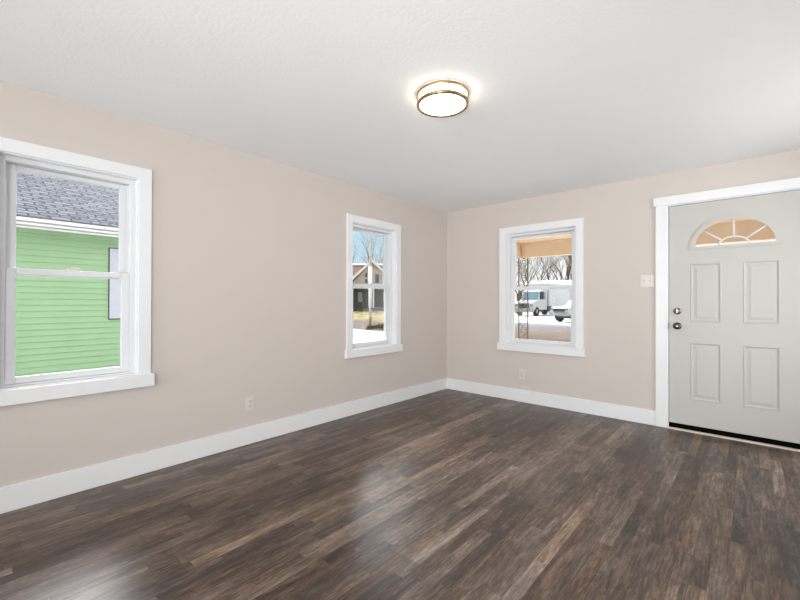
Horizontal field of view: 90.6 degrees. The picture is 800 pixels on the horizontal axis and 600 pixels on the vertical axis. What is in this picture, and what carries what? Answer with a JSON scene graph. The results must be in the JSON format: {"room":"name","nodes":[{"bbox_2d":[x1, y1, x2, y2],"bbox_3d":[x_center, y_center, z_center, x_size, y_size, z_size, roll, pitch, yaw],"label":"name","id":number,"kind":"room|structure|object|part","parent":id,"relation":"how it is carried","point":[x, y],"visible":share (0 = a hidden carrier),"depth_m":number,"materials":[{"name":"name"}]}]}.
{"room":"empty living room","nodes":[
{"label":"empty living room","id":0,"kind":"room"},
{"bbox_2d":[0,80,446,487],"bbox_3d":[-2.085,-0.018,2.476,0.180,2.400,8.360,0,0,42],"label":"wall","id":1,"kind":"structure","parent":0,"point":[248,251],"depth_m":3.13,"materials":[{"name":"paint"}]},
{"bbox_2d":[0,136,154,406],"bbox_3d":[-2.051,-0.156,2.481,0.204,1.488,0.860,0,0,42],"label":"window","id":2,"kind":"structure","parent":1,"relation":"in","point":[135,216],"depth_m":2.50,"materials":[{"name":"paint"}]},
{"bbox_3d":[-2.088,-0.466,2.515,0.028,0.647,0.606,0,0,42],"label":"sash","id":3,"kind":"part","parent":2,"relation":"part of","materials":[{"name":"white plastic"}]},
{"bbox_3d":[-2.058,0.151,2.485,0.032,0.670,0.606,0,0,42],"label":"sash","id":4,"kind":"part","parent":2,"relation":"part of","materials":[{"name":"white plastic"}]},
{"bbox_3d":[-1.991,-0.863,2.433,0.019,0.075,0.820,0,0,42],"label":"head casing","id":5,"kind":"part","parent":2,"relation":"part of","materials":[{"name":"paint"}]},
{"bbox_3d":[-1.990,0.545,2.421,0.034,0.085,0.860,0,0,42],"label":"sill","id":6,"kind":"part","parent":2,"relation":"part of","materials":[{"name":"paint"}]},
{"bbox_3d":[-1.746,-0.159,2.708,0.018,1.328,0.075,0,0,42],"label":"casing","id":7,"kind":"part","parent":2,"relation":"part of","materials":[{"name":"paint"}]},
{"bbox_2d":[0,378,446,513],"bbox_3d":[-2.015,1.111,2.406,0.015,0.142,8.000,0,0,42],"label":"baseboard","id":8,"kind":"structure","parent":1,"relation":"attached to","point":[35,491],"depth_m":2.86,"materials":[{"name":"paint"}]},
{"bbox_2d":[246,396,253,410],"bbox_3d":[-1.244,0.859,3.280,0.009,0.116,0.072,0,0,42],"label":"wall outlet","id":9,"kind":"object","parent":1,"relation":"attached to","point":[249,400],"visible":1,"depth_m":3.28,"materials":[{"name":"white plastic"}]},
{"bbox_2d":[345,213,402,358],"bbox_3d":[-0.328,-0.142,4.421,0.204,1.488,0.870,0,0,42],"label":"window","id":10,"kind":"structure","parent":1,"relation":"in","point":[390,232],"depth_m":4.55,"materials":[{"name":"paint"}]},
{"bbox_3d":[-0.521,-0.149,4.088,0.018,1.328,0.075,0,0,42],"label":"casing","id":11,"kind":"part","parent":10,"relation":"part of","materials":[{"name":"paint"}]},
{"bbox_3d":[-0.365,-0.452,4.456,0.028,0.647,0.616,0,0,42],"label":"sash","id":12,"kind":"part","parent":10,"relation":"part of","materials":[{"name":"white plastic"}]},
{"bbox_3d":[-0.335,0.165,4.425,0.032,0.670,0.616,0,0,42],"label":"sash","id":13,"kind":"part","parent":10,"relation":"part of","materials":[{"name":"white plastic"}]},
{"bbox_3d":[-0.354,-0.147,4.444,0.115,1.316,0.668,0,0,42],"label":"frame","id":14,"kind":"part","parent":10,"relation":"part of","materials":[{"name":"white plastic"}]},
{"bbox_3d":[-0.269,-0.849,4.373,0.019,0.075,0.830,0,0,42],"label":"head casing","id":15,"kind":"part","parent":10,"relation":"part of","materials":[{"name":"paint"}]},
{"bbox_3d":[-0.267,0.559,4.362,0.034,0.085,0.870,0,0,42],"label":"sill","id":16,"kind":"part","parent":10,"relation":"part of","materials":[{"name":"paint"}]},
{"bbox_3d":[-0.020,-0.145,4.653,0.018,1.328,0.075,0,0,42],"label":"casing","id":17,"kind":"part","parent":10,"relation":"part of","materials":[{"name":"paint"}]},
{"bbox_2d":[0,389,799,599],"bbox_3d":[-0.301,1.240,0.883,4.960,0.120,8.360,0,0,42],"label":"floor","id":18,"kind":"structure","parent":0,"point":[445,494],"depth_m":2.12,"materials":[{"name":"wood"}]},
{"bbox_2d":[0,0,799,211],"bbox_3d":[-0.294,-1.295,0.895,4.960,0.150,8.360,0,0,42],"label":"ceiling","id":19,"kind":"structure","parent":0,"point":[565,95],"depth_m":2.17,"materials":[{"name":"paint"}]},
{"bbox_2d":[417,79,468,117],"bbox_3d":[0.250,-1.174,2.324,0.306,0.076,0.306,0,0,42],"label":"ceiling light","id":20,"kind":"object","parent":19,"relation":"attached to","point":[440,98],"visible":1,"depth_m":2.26,"materials":[{"name":"glass"}]},
{"bbox_2d":[447,150,799,410],"bbox_3d":[2.418,0.002,3.948,4.600,2.400,0.180,0,0,42],"label":"wall","id":21,"kind":"structure","parent":0,"point":[618,366],"depth_m":4.16,"materials":[{"name":"paint"}]},
{"bbox_2d":[519,369,524,379],"bbox_3d":[1.443,0.881,4.681,0.072,0.116,0.009,0,0,42],"label":"wall outlet","id":22,"kind":"object","parent":21,"relation":"attached to","point":[521,372],"visible":1,"depth_m":4.68,"materials":[{"name":"white plastic"}]},
{"bbox_2d":[497,217,584,356],"bbox_3d":[1.642,-0.136,4.608,1.016,1.488,0.204,0,0,42],"label":"window","id":23,"kind":"structure","parent":21,"relation":"in","point":[507,241],"depth_m":4.60,"materials":[{"name":"paint"}]},
{"bbox_3d":[1.254,-0.141,4.849,0.075,1.328,0.018,0,0,42],"label":"casing","id":24,"kind":"part","parent":23,"relation":"part of","materials":[{"name":"paint"}]},
{"bbox_3d":[1.584,0.565,4.541,1.016,0.085,0.034,0,0,42],"label":"sill","id":25,"kind":"part","parent":23,"relation":"part of","materials":[{"name":"paint"}]},
{"bbox_3d":[1.593,-0.843,4.553,0.976,0.075,0.019,0,0,42],"label":"head casing","id":26,"kind":"part","parent":23,"relation":"part of","materials":[{"name":"paint"}]},
{"bbox_3d":[1.665,-0.141,4.634,0.814,1.316,0.115,0,0,42],"label":"frame","id":27,"kind":"part","parent":23,"relation":"part of","materials":[{"name":"white plastic"}]},
{"bbox_3d":[1.647,0.171,4.613,0.762,0.670,0.032,0,0,42],"label":"sash","id":28,"kind":"part","parent":23,"relation":"part of","materials":[{"name":"white plastic"}]},
{"bbox_3d":[1.677,-0.445,4.647,0.762,0.647,0.028,0,0,42],"label":"sash","id":29,"kind":"part","parent":23,"relation":"part of","materials":[{"name":"white plastic"}]},
{"bbox_3d":[1.928,-0.142,4.251,0.075,1.328,0.018,0,0,42],"label":"casing","id":30,"kind":"part","parent":23,"relation":"part of","materials":[{"name":"paint"}]},
{"bbox_2d":[447,378,655,425],"bbox_3d":[1.544,1.132,4.586,2.413,0.142,0.015,0,0,42],"label":"baseboard","id":31,"kind":"structure","parent":21,"relation":"attached to","point":[639,415],"depth_m":4.37,"materials":[{"name":"paint"}]},
{"bbox_2d":[640,275,653,286],"bbox_3d":[2.395,-0.184,3.838,0.114,0.116,0.017,0,0,42],"label":"light switch","id":32,"kind":"object","parent":21,"relation":"attached to","point":[645,280],"visible":1,"depth_m":3.84,"materials":[{"name":"white plastic"}]},
{"bbox_2d":[653,177,799,451],"bbox_3d":[2.918,0.114,3.472,1.158,2.174,0.266,0,0,42],"label":"door","id":33,"kind":"structure","parent":21,"relation":"in","point":[728,315],"depth_m":3.44,"materials":[{"name":"paint"}]},
{"bbox_3d":[2.482,0.155,3.758,0.092,2.092,0.018,0,0,42],"label":"casing","id":34,"kind":"part","parent":33,"relation":"part of","materials":[{"name":"paint"}]},
{"bbox_3d":[2.560,0.241,3.660,0.066,0.066,0.072,0,0,42],"label":"knob","id":35,"kind":"part","parent":33,"relation":"part of","materials":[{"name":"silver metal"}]},
{"bbox_3d":[2.752,-0.066,3.564,0.223,0.533,0.044,0,0,42],"label":"moulded panel","id":36,"kind":"part","parent":33,"relation":"part of","materials":[{"name":"paint"}]},
{"bbox_3d":[2.750,0.648,3.561,0.223,0.525,0.044,0,0,42],"label":"moulded panel","id":37,"kind":"part","parent":33,"relation":"part of","materials":[{"name":"paint"}]},
{"bbox_3d":[2.868,-0.932,3.417,1.158,0.082,0.026,0,0,42],"label":"head casing","id":38,"kind":"part","parent":33,"relation":"part of","materials":[{"name":"paint"}]},
{"bbox_3d":[2.881,-0.599,3.420,0.618,0.280,0.012,0,0,42],"label":"fanlight frame","id":39,"kind":"part","parent":33,"relation":"part of","materials":[{"name":"paint"}]},
{"bbox_3d":[3.027,0.648,3.315,0.231,0.525,0.044,0,0,42],"label":"moulded panel","id":40,"kind":"part","parent":33,"relation":"part of","materials":[{"name":"paint"}]},
{"bbox_3d":[3.029,-0.066,3.319,0.231,0.533,0.044,0,0,42],"label":"moulded panel","id":41,"kind":"part","parent":33,"relation":"part of","materials":[{"name":"paint"}]},
{"label":"outside","id":42,"kind":"structure","parent":0,"visible":0},
{"bbox_2d":[353,311,570,342],"bbox_3d":[26.768,1.643,42.373,170.000,0.720,150.000,0,0,42],"label":"ground","id":43,"kind":"structure","parent":42,"point":[542,326],"depth_m":26.13,"materials":[{"name":"white snow"}]},
{"bbox_2d":[15,171,120,376],"bbox_3d":[-9.711,-0.869,8.182,8.771,5.216,12.900,0,0,42],"label":"neighbor house","id":44,"kind":"structure","parent":43,"relation":"on","point":[63,324],"depth_m":6.78,"materials":[{"name":"green plastic"}]},
{"bbox_2d":[109,248,120,318],"bbox_3d":[-4.955,-0.296,7.500,0.014,1.270,0.900,0,0,42],"label":"window","id":45,"kind":"structure","parent":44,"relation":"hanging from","point":[114,284],"depth_m":7.21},
{"bbox_2d":[353,236,379,262],"bbox_3d":[-5.379,-5.537,67.654,13.108,14.116,7.996,0,0,-4],"label":"bare tree","id":46,"kind":"object","parent":43,"relation":"on","point":[355,236],"visible":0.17,"depth_m":66.68,"materials":[{"name":"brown plant"}]},
{"bbox_2d":[353,260,383,310],"bbox_3d":[-5.192,-1.593,46.992,10.700,5.620,8.450,0,0,0],"label":"gabled house","id":47,"kind":"structure","parent":43,"relation":"on","point":[360,270],"depth_m":45.13,"materials":[{"name":"brown wood"}]},
{"bbox_2d":[355,235,382,263],"bbox_3d":[-2.396,-6.575,69.228,13.963,16.178,9.144,0,0,-7],"label":"bare tree","id":48,"kind":"object","parent":43,"relation":"on","point":[362,235],"visible":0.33,"depth_m":68.81,"materials":[{"name":"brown plant"}]},
{"bbox_2d":[368,234,371,325],"bbox_3d":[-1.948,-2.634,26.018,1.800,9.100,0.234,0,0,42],"label":"trunk","id":49,"kind":"object","parent":43,"relation":"on","point":[370,236],"visible":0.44,"depth_m":25.94,"materials":[{"name":"plant"}]},
{"bbox_2d":[366,323,383,329],"bbox_3d":[-0.897,1.549,24.564,2.457,0.572,0.542,0,0,-7],"label":"brush pile","id":50,"kind":"object","parent":43,"relation":"on","point":[381,326],"visible":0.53,"depth_m":24.34,"materials":[{"name":"brown plant"}]},
{"bbox_2d":[515,260,546,312],"bbox_3d":[19.598,-3.175,65.426,10.455,10.907,7.821,0,0,29],"label":"bare tree","id":51,"kind":"object","parent":43,"relation":"on","point":[534,260],"visible":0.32,"depth_m":64.03,"materials":[{"name":"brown plant"}]},
{"bbox_2d":[517,256,563,285],"bbox_3d":[29.369,-7.163,87.183,17.889,19.165,12.957,0,0,42],"label":"bare tree","id":52,"kind":"object","parent":43,"relation":"on","point":[561,256],"visible":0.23,"depth_m":86.61,"materials":[{"name":"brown plant"}]},
{"bbox_2d":[515,283,568,315],"bbox_3d":[19.276,-0.094,53.532,3.408,4.260,11.280,0,0,44],"label":"box truck","id":53,"kind":"object","parent":43,"relation":"on","point":[539,300],"visible":0.69,"depth_m":51.59,"materials":[{"name":"white paint"}]},
{"bbox_2d":[525,280,571,312],"bbox_3d":[30.445,-0.664,68.082,16.800,5.600,8.800,0,0,24],"label":"metal building","id":54,"kind":"structure","parent":43,"relation":"on","point":[568,282],"depth_m":67.70,"materials":[{"name":"metal"}]},
{"bbox_2d":[526,255,571,279],"bbox_3d":[34.452,-5.890,90.033,12.926,16.727,15.108,0,0,42],"label":"bare tree","id":55,"kind":"object","parent":43,"relation":"on","point":[553,271],"visible":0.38,"depth_m":88.53,"materials":[{"name":"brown plant"}]},
{"bbox_2d":[532,255,566,280],"bbox_3d":[33.514,-7.796,94.964,15.221,20.445,10.774,0,0,42],"label":"bare tree","id":56,"kind":"object","parent":43,"relation":"on","point":[561,255],"visible":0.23,"depth_m":94.50,"materials":[{"name":"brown plant"}]},
{"bbox_2d":[539,255,571,279],"bbox_3d":[35.398,-6.862,84.357,13.819,18.578,16.820,0,0,42],"label":"bare tree","id":57,"kind":"object","parent":43,"relation":"on","point":[568,273],"visible":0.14,"depth_m":85.18,"materials":[{"name":"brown plant"}]},
{"bbox_2d":[549,300,570,321],"bbox_3d":[16.617,0.867,35.515,6.201,2.150,2.218,0,0,-20],"label":"pickup truck","id":58,"kind":"object","parent":43,"relation":"on","point":[560,312],"visible":0.3,"depth_m":34.56,"materials":[{"name":"white paint"}]},
{"bbox_2d":[553,308,564,311],"bbox_3d":[13.837,0.877,34.480,0.090,0.269,1.344,0,0,-20],"label":"grille","id":59,"kind":"object","parent":58,"relation":"attached to","point":[554,309],"depth_m":34.46,"materials":[{"name":"black plastic"}]},
{"bbox_3d":[3.360,1.553,4.705,5.400,0.410,2.220,0,0,42],"label":"porch deck","id":60,"kind":"object","parent":43,"relation":"on","visible":0},
{"bbox_2d":[518,258,528,338],"bbox_3d":[2.224,0.299,7.140,0.188,2.115,0.018,0,0,42],"label":"porch post","id":61,"kind":"object","parent":60,"relation":"on","point":[527,259],"visible":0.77,"depth_m":7.13,"materials":[{"name":"metal"}]},
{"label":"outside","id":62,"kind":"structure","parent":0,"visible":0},
{"bbox_2d":[517,218,775,258],"bbox_3d":[3.431,-0.989,4.827,5.450,0.445,2.470,0,0,42],"label":"porch roof","id":63,"kind":"structure","parent":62,"point":[559,245],"depth_m":5.37,"materials":[{"name":"beige paint"}]}
]}

